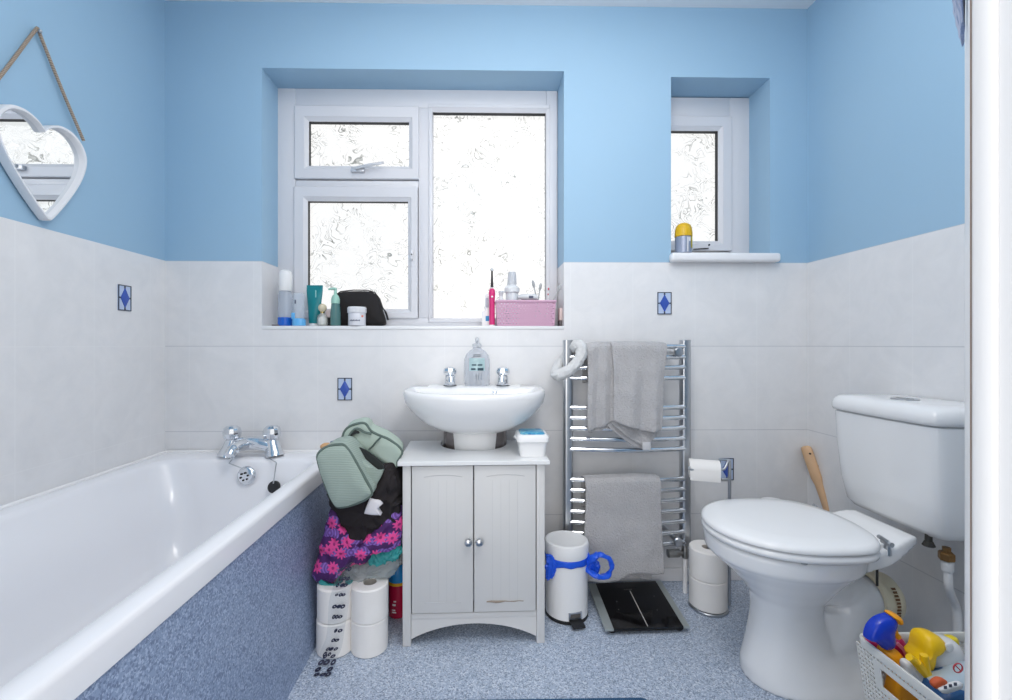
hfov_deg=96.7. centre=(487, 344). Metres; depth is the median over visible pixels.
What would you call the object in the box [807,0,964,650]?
wall
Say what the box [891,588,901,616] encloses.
print
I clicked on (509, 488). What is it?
vanity cabinet
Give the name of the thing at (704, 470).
toilet roll
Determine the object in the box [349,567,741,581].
baseboard
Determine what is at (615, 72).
wall
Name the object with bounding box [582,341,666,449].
towel
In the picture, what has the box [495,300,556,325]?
storage basket
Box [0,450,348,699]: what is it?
bathtub
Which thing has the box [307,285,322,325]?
tube
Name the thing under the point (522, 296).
toothpaste tube
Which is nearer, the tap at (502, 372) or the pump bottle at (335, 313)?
the tap at (502, 372)
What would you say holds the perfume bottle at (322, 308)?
on the trim at (263, 327)
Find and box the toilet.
[701,394,964,699]
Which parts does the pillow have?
opened lid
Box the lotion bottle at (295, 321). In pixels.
[291,300,305,325]
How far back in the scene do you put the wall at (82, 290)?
1.42 m
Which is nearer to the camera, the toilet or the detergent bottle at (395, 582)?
the toilet
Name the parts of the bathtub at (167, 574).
panel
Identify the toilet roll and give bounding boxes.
[316,617,350,658]
[317,573,354,624]
[351,573,387,624]
[351,614,387,658]
[688,458,720,482]
[689,540,727,583]
[689,573,727,613]
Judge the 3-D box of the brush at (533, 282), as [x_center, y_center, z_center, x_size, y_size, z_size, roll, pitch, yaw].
[0.204,-0.192,1.879,0.042,0.160,0.022,0,0,-1]
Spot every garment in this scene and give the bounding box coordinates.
[311,507,402,583]
[327,463,402,539]
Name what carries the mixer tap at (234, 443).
on the bathtub at (167, 574)
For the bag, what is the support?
on the trim at (263, 327)
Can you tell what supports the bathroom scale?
on the floor
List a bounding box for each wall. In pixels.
[0,0,164,505]
[165,1,806,569]
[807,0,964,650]
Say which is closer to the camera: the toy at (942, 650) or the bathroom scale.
the toy at (942, 650)
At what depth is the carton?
1.86 m
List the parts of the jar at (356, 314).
lid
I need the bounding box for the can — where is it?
[675,223,692,252]
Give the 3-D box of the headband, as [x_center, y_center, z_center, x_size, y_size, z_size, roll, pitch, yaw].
[0.299,0.056,1.697,0.132,0.154,0.150,0,0,-1]
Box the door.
[965,0,971,699]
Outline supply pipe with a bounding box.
[938,546,962,646]
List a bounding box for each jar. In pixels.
[325,309,330,325]
[347,306,366,325]
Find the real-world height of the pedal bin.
0.262 m
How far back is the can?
1.79 m
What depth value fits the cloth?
1.36 m
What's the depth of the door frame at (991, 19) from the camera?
0.20 m
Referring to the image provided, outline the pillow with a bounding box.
[316,417,402,508]
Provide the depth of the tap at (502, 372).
1.72 m
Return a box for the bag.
[337,290,388,325]
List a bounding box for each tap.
[217,425,283,458]
[443,367,456,385]
[496,367,509,385]
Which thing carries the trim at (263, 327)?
attached to the wall at (615, 72)
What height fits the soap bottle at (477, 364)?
0.188 m
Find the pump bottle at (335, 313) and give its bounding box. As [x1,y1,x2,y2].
[328,287,340,325]
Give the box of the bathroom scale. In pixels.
[588,581,689,632]
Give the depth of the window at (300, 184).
1.93 m
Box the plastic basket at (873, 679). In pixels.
[856,631,964,699]
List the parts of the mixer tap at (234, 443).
tap handle, tap handle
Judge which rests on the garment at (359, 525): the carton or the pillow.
the pillow
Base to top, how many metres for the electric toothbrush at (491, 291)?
0.235 m
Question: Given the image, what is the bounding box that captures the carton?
[482,294,488,325]
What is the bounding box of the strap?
[545,552,613,580]
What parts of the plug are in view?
chain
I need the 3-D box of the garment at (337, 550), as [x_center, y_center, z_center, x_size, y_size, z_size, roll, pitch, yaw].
[-0.411,0.629,1.463,0.294,0.243,0.204,0,0,-1]
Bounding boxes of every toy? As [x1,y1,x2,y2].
[863,610,917,699]
[896,642,905,658]
[904,628,964,670]
[920,662,964,699]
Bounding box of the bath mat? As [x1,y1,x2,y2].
[493,697,646,699]
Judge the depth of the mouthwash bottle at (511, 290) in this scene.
1.85 m
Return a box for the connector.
[866,570,905,618]
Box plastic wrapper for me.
[314,541,402,675]
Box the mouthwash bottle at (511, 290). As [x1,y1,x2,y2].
[504,272,519,323]
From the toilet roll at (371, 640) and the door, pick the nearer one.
the door
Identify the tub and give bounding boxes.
[513,428,548,456]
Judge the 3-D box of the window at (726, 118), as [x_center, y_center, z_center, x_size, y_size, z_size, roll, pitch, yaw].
[0.937,-0.716,1.978,0.404,0.727,0.076,0,0,-1]
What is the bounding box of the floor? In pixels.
[287,580,788,699]
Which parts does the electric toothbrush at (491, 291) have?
handle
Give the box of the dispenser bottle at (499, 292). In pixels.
[498,291,504,323]
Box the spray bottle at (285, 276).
[278,270,291,325]
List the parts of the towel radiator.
post, post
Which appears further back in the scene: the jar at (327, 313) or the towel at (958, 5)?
the jar at (327, 313)
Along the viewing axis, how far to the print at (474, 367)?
1.71 m
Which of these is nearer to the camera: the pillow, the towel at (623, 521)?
the pillow
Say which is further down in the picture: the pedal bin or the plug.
the pedal bin
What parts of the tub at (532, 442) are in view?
lid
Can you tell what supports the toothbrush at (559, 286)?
in the storage basket at (526, 315)
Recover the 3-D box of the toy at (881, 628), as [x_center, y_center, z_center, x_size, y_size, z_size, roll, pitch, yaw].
[0.911,0.771,1.017,0.113,0.334,0.042,0,0,-1]
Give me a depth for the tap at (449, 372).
1.71 m
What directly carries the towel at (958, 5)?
hanging from the door
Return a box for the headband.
[550,339,587,380]
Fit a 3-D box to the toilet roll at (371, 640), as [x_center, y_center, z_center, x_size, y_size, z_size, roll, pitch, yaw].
[-0.370,0.893,1.408,0.113,0.102,0.113,0,0,-1]
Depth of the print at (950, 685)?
0.89 m
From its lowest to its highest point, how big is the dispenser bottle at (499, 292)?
0.141 m
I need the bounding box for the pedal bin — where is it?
[545,530,588,629]
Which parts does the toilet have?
seat, seat lid, cistern lid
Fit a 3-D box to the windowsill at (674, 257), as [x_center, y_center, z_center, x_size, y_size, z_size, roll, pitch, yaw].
[0.944,-0.348,1.877,0.436,0.036,0.200,0,0,-1]
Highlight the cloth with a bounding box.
[364,498,382,514]
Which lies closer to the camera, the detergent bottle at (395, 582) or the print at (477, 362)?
the detergent bottle at (395, 582)
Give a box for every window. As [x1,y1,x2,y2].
[278,88,556,325]
[671,97,748,253]
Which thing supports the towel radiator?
attached to the wall at (615, 72)
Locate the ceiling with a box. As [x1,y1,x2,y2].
[165,0,815,8]
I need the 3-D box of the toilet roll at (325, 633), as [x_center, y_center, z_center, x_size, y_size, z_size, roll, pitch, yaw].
[-0.475,0.893,1.406,0.113,0.102,0.113,0,0,-1]
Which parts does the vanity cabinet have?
door, knob, knob, door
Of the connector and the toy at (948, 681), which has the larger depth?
the connector
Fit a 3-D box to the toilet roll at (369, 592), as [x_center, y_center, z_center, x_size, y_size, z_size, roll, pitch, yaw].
[-0.369,0.790,1.407,0.113,0.102,0.113,0,0,-1]
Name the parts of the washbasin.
bowl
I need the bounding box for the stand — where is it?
[688,458,730,616]
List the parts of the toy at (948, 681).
white panel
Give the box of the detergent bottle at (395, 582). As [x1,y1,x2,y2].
[388,553,402,618]
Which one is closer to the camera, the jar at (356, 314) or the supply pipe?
the supply pipe
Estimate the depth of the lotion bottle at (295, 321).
1.79 m
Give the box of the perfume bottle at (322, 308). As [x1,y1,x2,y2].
[318,304,326,324]
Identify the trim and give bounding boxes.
[262,326,563,329]
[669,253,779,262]
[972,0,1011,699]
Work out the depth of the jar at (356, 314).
1.78 m
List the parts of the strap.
tie handle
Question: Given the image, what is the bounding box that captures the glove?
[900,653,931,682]
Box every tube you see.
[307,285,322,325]
[518,294,537,299]
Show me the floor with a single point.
(473, 661)
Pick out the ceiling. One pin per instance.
(771, 4)
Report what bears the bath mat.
on the floor
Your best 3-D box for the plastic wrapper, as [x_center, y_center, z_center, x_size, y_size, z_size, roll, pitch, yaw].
[-0.419,0.783,1.412,0.297,0.323,0.171,0,0,-39]
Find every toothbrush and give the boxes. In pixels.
[489,268,494,325]
[545,284,560,316]
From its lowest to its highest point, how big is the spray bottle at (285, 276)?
0.228 m
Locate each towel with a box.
[581,473,664,582]
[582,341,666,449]
[952,0,964,46]
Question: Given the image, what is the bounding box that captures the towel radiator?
[563,340,690,593]
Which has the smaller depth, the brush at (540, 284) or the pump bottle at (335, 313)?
the pump bottle at (335, 313)
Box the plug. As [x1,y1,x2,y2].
[228,455,280,492]
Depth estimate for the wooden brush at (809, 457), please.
1.75 m
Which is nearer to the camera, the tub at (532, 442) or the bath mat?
the bath mat
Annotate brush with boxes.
[532,280,540,313]
[535,283,541,316]
[801,446,829,511]
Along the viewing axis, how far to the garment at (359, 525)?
1.38 m
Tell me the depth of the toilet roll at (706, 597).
1.57 m
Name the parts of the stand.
roll arm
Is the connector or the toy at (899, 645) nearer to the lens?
the toy at (899, 645)
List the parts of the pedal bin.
lid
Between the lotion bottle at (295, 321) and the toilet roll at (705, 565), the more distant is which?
the lotion bottle at (295, 321)
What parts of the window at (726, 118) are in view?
casement sash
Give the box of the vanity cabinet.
[397,440,549,646]
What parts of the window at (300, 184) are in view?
vent sash, casement sash, handle, handle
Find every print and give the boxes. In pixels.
[471,364,482,370]
[473,354,481,379]
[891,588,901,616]
[944,682,956,688]

